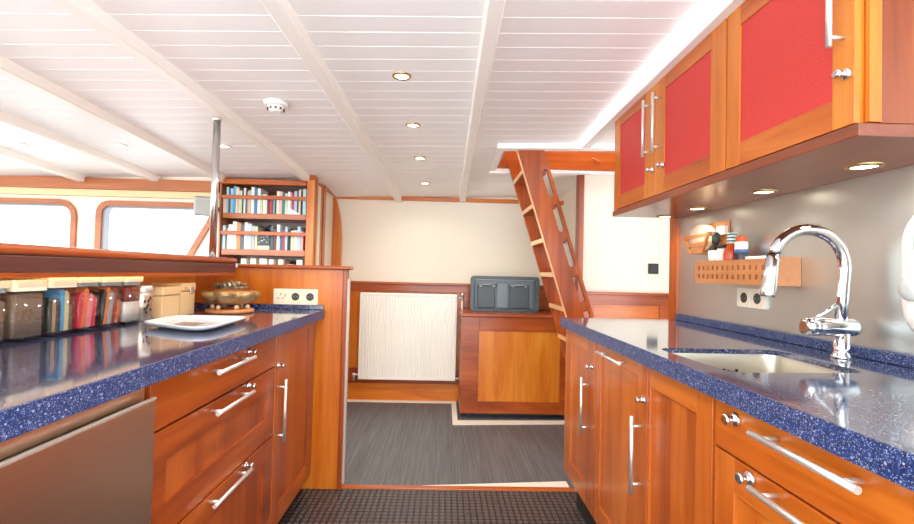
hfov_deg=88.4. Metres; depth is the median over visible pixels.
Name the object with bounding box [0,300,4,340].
powder
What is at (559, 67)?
ceiling
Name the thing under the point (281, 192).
book
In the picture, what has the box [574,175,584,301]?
post
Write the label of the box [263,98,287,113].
smoke detector
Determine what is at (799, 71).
upper cabinet
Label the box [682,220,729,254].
holder
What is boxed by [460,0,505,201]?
ceiling beam
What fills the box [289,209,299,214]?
folded card
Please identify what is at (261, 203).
book
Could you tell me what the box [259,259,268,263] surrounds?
book
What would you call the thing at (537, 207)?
ladder
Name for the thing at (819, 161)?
panel
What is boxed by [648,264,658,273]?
light switch
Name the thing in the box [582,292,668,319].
wainscot
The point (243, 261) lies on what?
book
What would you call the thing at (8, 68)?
ceiling beam
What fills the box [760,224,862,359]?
mixer tap
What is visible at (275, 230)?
book
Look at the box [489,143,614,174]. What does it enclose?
frame
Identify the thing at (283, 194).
book
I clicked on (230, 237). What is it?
book
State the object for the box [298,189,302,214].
book
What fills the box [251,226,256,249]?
book
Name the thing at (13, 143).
recessed light
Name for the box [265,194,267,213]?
book
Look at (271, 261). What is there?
book
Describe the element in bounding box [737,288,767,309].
wall socket
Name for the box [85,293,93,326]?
packet
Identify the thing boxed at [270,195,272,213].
book
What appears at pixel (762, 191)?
light
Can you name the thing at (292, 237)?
book
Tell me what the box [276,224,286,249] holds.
book
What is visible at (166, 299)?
box
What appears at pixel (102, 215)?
window frame
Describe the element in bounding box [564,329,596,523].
base cabinet
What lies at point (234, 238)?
book
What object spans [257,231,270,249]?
photo frame
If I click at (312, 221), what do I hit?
bookcase
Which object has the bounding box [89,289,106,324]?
packet
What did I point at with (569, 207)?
wall
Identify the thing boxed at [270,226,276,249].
book
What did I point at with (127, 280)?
storage jar
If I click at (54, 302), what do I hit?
packet
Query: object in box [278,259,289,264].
book
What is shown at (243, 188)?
book
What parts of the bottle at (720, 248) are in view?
lid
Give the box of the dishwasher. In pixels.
[0,387,156,523]
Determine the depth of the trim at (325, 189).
3.83 m
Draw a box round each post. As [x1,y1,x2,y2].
[331,196,341,265]
[337,270,348,489]
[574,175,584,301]
[668,218,679,319]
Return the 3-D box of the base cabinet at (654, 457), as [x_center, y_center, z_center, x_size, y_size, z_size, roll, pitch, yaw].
[0.821,0.758,1.464,0.610,0.888,0.823,1,-1,-1]
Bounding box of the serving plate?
[144,315,245,330]
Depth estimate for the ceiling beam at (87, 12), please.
1.84 m
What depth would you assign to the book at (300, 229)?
3.55 m
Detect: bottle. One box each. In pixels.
[708,232,719,260]
[716,245,726,260]
[723,232,736,259]
[734,236,748,259]
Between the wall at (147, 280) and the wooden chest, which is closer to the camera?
the wall at (147, 280)
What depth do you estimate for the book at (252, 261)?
3.54 m
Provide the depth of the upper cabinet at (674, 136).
1.75 m
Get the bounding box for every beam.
[0,56,225,181]
[0,111,160,181]
[0,147,87,181]
[0,176,219,192]
[52,0,309,180]
[260,0,401,201]
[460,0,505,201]
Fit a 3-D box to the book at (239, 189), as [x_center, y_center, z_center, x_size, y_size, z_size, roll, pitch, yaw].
[-1.652,-0.464,3.621,0.010,0.195,0.154,1,-1,-1]
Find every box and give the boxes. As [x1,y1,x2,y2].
[152,282,195,314]
[152,285,180,318]
[755,256,765,258]
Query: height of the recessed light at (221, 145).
0.012 m
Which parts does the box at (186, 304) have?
lid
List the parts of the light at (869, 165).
bulb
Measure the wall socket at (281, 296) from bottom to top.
0.080 m
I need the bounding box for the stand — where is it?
[205,304,253,313]
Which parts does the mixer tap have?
lever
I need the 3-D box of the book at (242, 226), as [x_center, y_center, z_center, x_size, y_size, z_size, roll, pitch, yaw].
[-1.619,-0.187,3.612,0.025,0.186,0.147,1,-1,-1]
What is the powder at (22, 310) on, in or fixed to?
in the storage jar at (16, 285)
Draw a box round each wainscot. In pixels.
[348,281,550,384]
[348,291,469,368]
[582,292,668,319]
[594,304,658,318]
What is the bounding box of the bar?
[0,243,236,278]
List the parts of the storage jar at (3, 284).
lid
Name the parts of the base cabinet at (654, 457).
rail, door panel, rail, door, handle, lock knob, rail, door panel, door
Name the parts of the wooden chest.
lid, panel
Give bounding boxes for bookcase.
[218,175,322,265]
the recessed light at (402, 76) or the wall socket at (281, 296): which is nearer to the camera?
the recessed light at (402, 76)
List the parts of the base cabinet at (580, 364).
rail, door panel, rail, handle, lock knob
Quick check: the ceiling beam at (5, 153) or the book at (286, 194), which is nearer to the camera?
the ceiling beam at (5, 153)
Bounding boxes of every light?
[11,142,28,145]
[112,143,127,146]
[220,144,230,147]
[392,71,411,80]
[406,122,420,127]
[414,156,425,159]
[581,0,714,144]
[656,215,673,217]
[686,207,707,209]
[749,189,778,194]
[843,162,885,170]
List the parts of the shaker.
lid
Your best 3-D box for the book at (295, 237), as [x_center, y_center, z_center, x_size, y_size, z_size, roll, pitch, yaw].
[-1.221,-0.162,3.618,0.023,0.154,0.139,1,-1,-1]
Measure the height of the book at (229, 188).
0.190 m
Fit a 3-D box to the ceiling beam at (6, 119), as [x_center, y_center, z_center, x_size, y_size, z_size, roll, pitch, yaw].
[-2.299,-0.734,1.548,0.056,0.183,3.987,1,-1,1]
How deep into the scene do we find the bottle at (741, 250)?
1.79 m
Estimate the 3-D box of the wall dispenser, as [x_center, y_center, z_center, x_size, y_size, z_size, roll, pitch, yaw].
[1.102,0.026,1.002,0.124,0.345,0.288,1,-1,-1]
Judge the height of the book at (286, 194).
0.160 m
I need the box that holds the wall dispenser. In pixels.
[897,215,913,331]
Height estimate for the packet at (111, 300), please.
0.111 m
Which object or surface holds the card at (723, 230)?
in the holder
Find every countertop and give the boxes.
[0,302,324,442]
[560,314,913,491]
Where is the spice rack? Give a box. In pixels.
[695,257,800,285]
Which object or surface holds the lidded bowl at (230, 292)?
on the stand
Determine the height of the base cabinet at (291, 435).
0.888 m
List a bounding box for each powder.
[0,292,42,338]
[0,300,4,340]
[118,301,138,321]
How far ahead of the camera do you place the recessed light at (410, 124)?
2.54 m
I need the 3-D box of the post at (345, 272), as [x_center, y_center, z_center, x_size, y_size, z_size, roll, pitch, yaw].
[-0.603,0.615,2.492,0.021,1.150,0.062,1,-1,-1]
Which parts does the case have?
recessed panel, recessed panel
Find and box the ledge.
[0,187,219,199]
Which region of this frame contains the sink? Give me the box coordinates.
[673,353,843,372]
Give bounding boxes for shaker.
[132,285,153,320]
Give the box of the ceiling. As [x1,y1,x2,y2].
[0,0,710,196]
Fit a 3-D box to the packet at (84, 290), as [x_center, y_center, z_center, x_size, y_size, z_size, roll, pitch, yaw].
[-1.220,0.142,1.475,0.104,0.125,0.033,1,-1,-1]
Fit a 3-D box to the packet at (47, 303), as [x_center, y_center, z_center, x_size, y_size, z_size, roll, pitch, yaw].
[-1.216,0.151,1.344,0.106,0.100,0.013,1,-1,-1]
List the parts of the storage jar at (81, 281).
lid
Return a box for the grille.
[195,199,210,214]
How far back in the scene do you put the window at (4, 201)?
3.52 m
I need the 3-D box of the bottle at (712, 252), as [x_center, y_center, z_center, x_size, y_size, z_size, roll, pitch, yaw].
[1.089,-0.038,1.980,0.055,0.171,0.055,1,-1,-1]
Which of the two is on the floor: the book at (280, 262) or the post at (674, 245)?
the post at (674, 245)
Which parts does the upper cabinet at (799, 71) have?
rail, rail, door panel, handle, lock knob, panel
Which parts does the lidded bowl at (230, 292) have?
ornate lid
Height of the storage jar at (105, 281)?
0.170 m
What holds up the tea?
on the powder at (129, 311)
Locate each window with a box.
[0,197,77,247]
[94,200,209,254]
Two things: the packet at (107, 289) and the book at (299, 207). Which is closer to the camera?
the packet at (107, 289)
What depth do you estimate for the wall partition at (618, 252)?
3.46 m
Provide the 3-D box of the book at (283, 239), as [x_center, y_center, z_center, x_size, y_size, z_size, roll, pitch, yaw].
[-1.311,-0.165,3.619,0.017,0.156,0.146,1,-1,-1]
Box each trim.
[321,185,334,265]
[582,0,744,147]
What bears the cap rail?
on the wall at (329, 283)
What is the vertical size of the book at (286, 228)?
0.178 m
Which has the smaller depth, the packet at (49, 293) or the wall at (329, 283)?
the packet at (49, 293)
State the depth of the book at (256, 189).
3.55 m
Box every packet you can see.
[26,289,64,330]
[41,298,52,332]
[51,298,60,331]
[51,300,55,331]
[54,287,88,327]
[63,290,68,329]
[68,303,71,329]
[69,293,84,328]
[85,286,110,324]
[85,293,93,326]
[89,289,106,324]
[90,297,96,325]
[106,291,114,323]
[110,288,117,322]
[113,299,120,322]
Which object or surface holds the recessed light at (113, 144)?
in the ceiling
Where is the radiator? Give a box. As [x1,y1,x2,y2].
[352,292,463,380]
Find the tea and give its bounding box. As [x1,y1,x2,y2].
[99,285,139,301]
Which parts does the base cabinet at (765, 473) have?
drawer, lock knob, lock knob, drawer panel, handle, rail, handle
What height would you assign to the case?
0.296 m
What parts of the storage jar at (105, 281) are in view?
lid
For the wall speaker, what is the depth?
3.31 m
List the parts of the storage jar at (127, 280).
lid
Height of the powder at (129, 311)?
0.072 m
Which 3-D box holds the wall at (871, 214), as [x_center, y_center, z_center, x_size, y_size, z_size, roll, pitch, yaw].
[1.174,0.186,1.279,0.040,2.040,2.205,1,-1,-1]
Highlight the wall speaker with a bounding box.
[193,196,218,215]
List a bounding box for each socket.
[273,288,317,304]
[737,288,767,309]
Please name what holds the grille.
attached to the wall speaker
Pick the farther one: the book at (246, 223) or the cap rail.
the book at (246, 223)
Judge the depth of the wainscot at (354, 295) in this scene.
4.20 m
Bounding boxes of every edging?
[342,279,350,483]
[347,399,451,403]
[423,481,568,486]
[451,401,563,424]
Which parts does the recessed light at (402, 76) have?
bulb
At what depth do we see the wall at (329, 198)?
4.06 m
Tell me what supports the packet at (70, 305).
in the storage jar at (51, 282)
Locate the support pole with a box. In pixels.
[209,117,221,256]
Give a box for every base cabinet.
[144,337,275,523]
[270,322,314,523]
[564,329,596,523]
[593,343,717,523]
[714,399,913,523]
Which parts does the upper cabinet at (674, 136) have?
rail, rail, door panel, door, handle, lock knob, handle, lock knob, rail, rail, door panel, door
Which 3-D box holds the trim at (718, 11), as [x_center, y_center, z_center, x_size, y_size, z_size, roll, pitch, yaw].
[0.823,-0.787,1.534,0.053,0.120,2.690,1,-1,-1]
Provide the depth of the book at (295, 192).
3.55 m
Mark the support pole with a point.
(217, 121)
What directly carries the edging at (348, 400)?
on the floor
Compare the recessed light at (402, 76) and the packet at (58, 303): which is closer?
the packet at (58, 303)
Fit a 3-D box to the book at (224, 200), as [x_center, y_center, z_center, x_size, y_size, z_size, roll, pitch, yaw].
[-1.753,-0.436,3.614,0.024,0.135,0.147,1,-1,-1]
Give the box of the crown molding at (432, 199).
[336,197,563,204]
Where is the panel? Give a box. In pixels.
[612,123,913,217]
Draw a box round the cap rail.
[238,264,353,269]
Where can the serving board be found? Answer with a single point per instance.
(699, 229)
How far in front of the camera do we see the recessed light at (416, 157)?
3.14 m
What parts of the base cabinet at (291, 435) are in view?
lock knob, handle, rail, door panel, rail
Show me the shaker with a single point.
(146, 291)
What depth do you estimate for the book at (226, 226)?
3.54 m
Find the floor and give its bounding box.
[278,402,585,523]
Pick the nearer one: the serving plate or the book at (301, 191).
the serving plate
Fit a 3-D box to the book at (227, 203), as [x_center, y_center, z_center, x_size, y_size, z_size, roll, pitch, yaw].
[-1.732,-0.467,3.608,0.014,0.197,0.133,1,-1,-1]
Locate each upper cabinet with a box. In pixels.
[614,18,727,210]
[726,0,913,169]
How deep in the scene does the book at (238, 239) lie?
3.54 m
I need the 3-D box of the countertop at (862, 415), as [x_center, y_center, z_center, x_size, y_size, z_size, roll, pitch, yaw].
[0.846,0.271,1.393,0.603,0.076,1.953,1,-1,-1]
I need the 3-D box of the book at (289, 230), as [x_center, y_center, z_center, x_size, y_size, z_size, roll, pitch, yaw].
[-1.270,-0.169,3.625,0.021,0.166,0.155,1,-1,-1]
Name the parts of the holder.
frame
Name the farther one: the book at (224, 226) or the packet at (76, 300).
the book at (224, 226)
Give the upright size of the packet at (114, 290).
0.118 m
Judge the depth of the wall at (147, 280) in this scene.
2.21 m
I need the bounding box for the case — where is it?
[470,276,539,311]
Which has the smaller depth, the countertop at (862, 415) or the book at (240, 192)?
the countertop at (862, 415)
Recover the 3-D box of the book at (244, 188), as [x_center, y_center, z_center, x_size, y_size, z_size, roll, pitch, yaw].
[-1.605,-0.463,3.617,0.014,0.195,0.144,1,-1,-1]
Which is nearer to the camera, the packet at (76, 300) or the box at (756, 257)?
the packet at (76, 300)
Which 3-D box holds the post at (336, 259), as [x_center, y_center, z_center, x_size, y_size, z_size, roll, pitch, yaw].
[-1.073,-0.199,4.204,0.085,0.770,0.040,1,-1,-1]
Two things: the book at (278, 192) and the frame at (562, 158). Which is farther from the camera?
the book at (278, 192)
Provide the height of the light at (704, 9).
0.094 m
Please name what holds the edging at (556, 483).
on the floor
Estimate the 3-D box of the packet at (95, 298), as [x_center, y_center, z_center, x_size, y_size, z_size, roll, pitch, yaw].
[-1.221,0.158,1.512,0.104,0.094,0.023,1,-1,-1]
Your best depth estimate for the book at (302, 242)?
3.55 m
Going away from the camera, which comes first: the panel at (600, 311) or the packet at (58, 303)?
the packet at (58, 303)
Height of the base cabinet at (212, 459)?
0.888 m
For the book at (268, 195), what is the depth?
3.55 m
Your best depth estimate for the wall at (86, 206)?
3.54 m
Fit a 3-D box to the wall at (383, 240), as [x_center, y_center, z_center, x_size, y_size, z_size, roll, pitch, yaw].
[0.051,0.305,4.272,2.370,1.920,0.050,1,-1,-1]
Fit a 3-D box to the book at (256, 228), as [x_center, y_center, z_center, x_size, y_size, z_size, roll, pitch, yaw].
[-1.515,-0.179,3.609,0.018,0.174,0.135,1,-1,-1]
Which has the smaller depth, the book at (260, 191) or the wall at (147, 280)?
the wall at (147, 280)
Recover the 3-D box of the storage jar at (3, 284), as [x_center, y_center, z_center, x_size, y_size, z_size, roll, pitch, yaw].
[-1.210,0.128,1.147,0.126,0.162,0.128,1,-1,-1]
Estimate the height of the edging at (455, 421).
0.006 m
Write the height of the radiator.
0.785 m
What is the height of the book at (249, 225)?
0.194 m
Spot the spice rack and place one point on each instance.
(743, 271)
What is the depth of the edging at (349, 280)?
2.49 m
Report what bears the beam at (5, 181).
attached to the wall at (86, 206)
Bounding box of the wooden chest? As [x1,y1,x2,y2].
[458,309,565,417]
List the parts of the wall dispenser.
knob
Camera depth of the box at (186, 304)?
2.03 m
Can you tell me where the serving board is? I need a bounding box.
[689,225,715,251]
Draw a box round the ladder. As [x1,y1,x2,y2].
[508,150,593,359]
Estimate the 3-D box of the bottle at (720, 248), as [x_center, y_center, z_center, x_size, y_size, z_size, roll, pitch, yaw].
[1.090,-0.011,1.923,0.049,0.115,0.049,1,-1,-1]
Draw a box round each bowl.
[201,280,259,304]
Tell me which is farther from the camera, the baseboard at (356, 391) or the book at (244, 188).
the baseboard at (356, 391)
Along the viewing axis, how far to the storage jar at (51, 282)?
1.36 m
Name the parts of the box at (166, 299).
lid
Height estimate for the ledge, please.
0.050 m
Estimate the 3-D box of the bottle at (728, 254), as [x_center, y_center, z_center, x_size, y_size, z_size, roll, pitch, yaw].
[1.092,-0.036,1.870,0.058,0.162,0.058,1,-1,-1]
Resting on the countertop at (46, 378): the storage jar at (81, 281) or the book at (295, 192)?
the storage jar at (81, 281)
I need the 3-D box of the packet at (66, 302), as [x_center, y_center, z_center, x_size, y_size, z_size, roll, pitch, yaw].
[-1.217,0.143,1.403,0.106,0.119,0.014,1,-1,-1]
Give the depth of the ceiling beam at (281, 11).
1.89 m
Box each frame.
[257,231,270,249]
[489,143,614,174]
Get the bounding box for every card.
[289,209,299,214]
[717,226,727,234]
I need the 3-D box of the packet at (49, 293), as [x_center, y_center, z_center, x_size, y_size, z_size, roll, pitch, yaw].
[-1.218,0.141,1.388,0.104,0.123,0.014,1,-1,-1]
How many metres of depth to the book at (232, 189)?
3.54 m
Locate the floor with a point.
(388, 443)
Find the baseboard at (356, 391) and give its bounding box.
[347,383,457,401]
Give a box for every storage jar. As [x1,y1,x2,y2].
[0,279,46,291]
[0,281,9,292]
[9,277,76,287]
[77,277,100,286]
[98,277,123,285]
[121,277,142,284]
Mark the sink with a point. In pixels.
(745, 363)
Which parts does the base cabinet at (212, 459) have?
drawer, rail, drawer panel, rail, rail, handle, handle, drawer panel, handle, lock knob, lock knob, lock knob, drawer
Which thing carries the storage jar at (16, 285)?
on the countertop at (46, 378)
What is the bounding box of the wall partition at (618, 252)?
[583,175,669,292]
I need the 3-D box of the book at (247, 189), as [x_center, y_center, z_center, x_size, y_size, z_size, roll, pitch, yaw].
[-1.591,-0.460,3.621,0.010,0.190,0.151,1,-1,-1]
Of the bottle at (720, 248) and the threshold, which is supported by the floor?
the threshold
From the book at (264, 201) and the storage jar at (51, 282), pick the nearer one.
the storage jar at (51, 282)
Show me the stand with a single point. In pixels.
(218, 309)
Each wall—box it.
[0,177,219,256]
[4,272,195,301]
[195,267,342,488]
[324,192,332,265]
[337,197,562,284]
[562,185,575,281]
[679,165,913,354]
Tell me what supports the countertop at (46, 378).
on the base cabinet at (212, 459)
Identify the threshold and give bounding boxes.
[341,485,574,491]
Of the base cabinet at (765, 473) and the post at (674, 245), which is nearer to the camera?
the base cabinet at (765, 473)
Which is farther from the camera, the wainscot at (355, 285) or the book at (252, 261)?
the wainscot at (355, 285)
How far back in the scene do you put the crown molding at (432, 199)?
4.23 m
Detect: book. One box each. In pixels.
[222,225,226,248]
[223,199,226,212]
[225,226,228,248]
[226,187,229,212]
[228,188,230,212]
[228,224,232,248]
[230,188,233,212]
[232,221,244,248]
[233,186,239,212]
[236,187,238,212]
[236,223,244,248]
[237,188,242,212]
[239,191,242,212]
[240,225,244,248]
[241,259,249,263]
[242,188,243,212]
[243,188,245,212]
[244,222,254,248]
[245,188,249,212]
[247,224,258,248]
[248,190,251,212]
[250,259,259,263]
[251,187,255,212]
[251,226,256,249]
[254,188,257,213]
[255,227,264,249]
[257,188,267,213]
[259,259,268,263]
[260,195,262,213]
[263,194,265,213]
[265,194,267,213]
[268,195,269,213]
[269,259,277,264]
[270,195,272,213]
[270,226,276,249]
[273,229,276,249]
[276,191,279,213]
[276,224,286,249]
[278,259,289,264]
[279,191,283,213]
[280,228,284,249]
[282,193,284,213]
[282,230,284,249]
[285,193,287,213]
[285,227,292,249]
[287,192,291,213]
[287,228,293,249]
[290,231,293,250]
[294,191,297,214]
[294,230,297,250]
[296,260,304,264]
[297,190,298,212]
[297,227,305,250]
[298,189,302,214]
[300,231,305,250]
[301,191,302,214]
[302,189,306,214]
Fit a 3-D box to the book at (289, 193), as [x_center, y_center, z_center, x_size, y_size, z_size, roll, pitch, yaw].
[-1.272,-0.444,3.627,0.018,0.174,0.148,1,-1,-1]
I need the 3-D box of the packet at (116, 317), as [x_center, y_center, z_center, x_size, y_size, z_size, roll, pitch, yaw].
[-1.223,0.167,1.621,0.106,0.081,0.021,1,-1,-1]
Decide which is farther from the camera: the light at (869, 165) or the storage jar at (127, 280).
the storage jar at (127, 280)

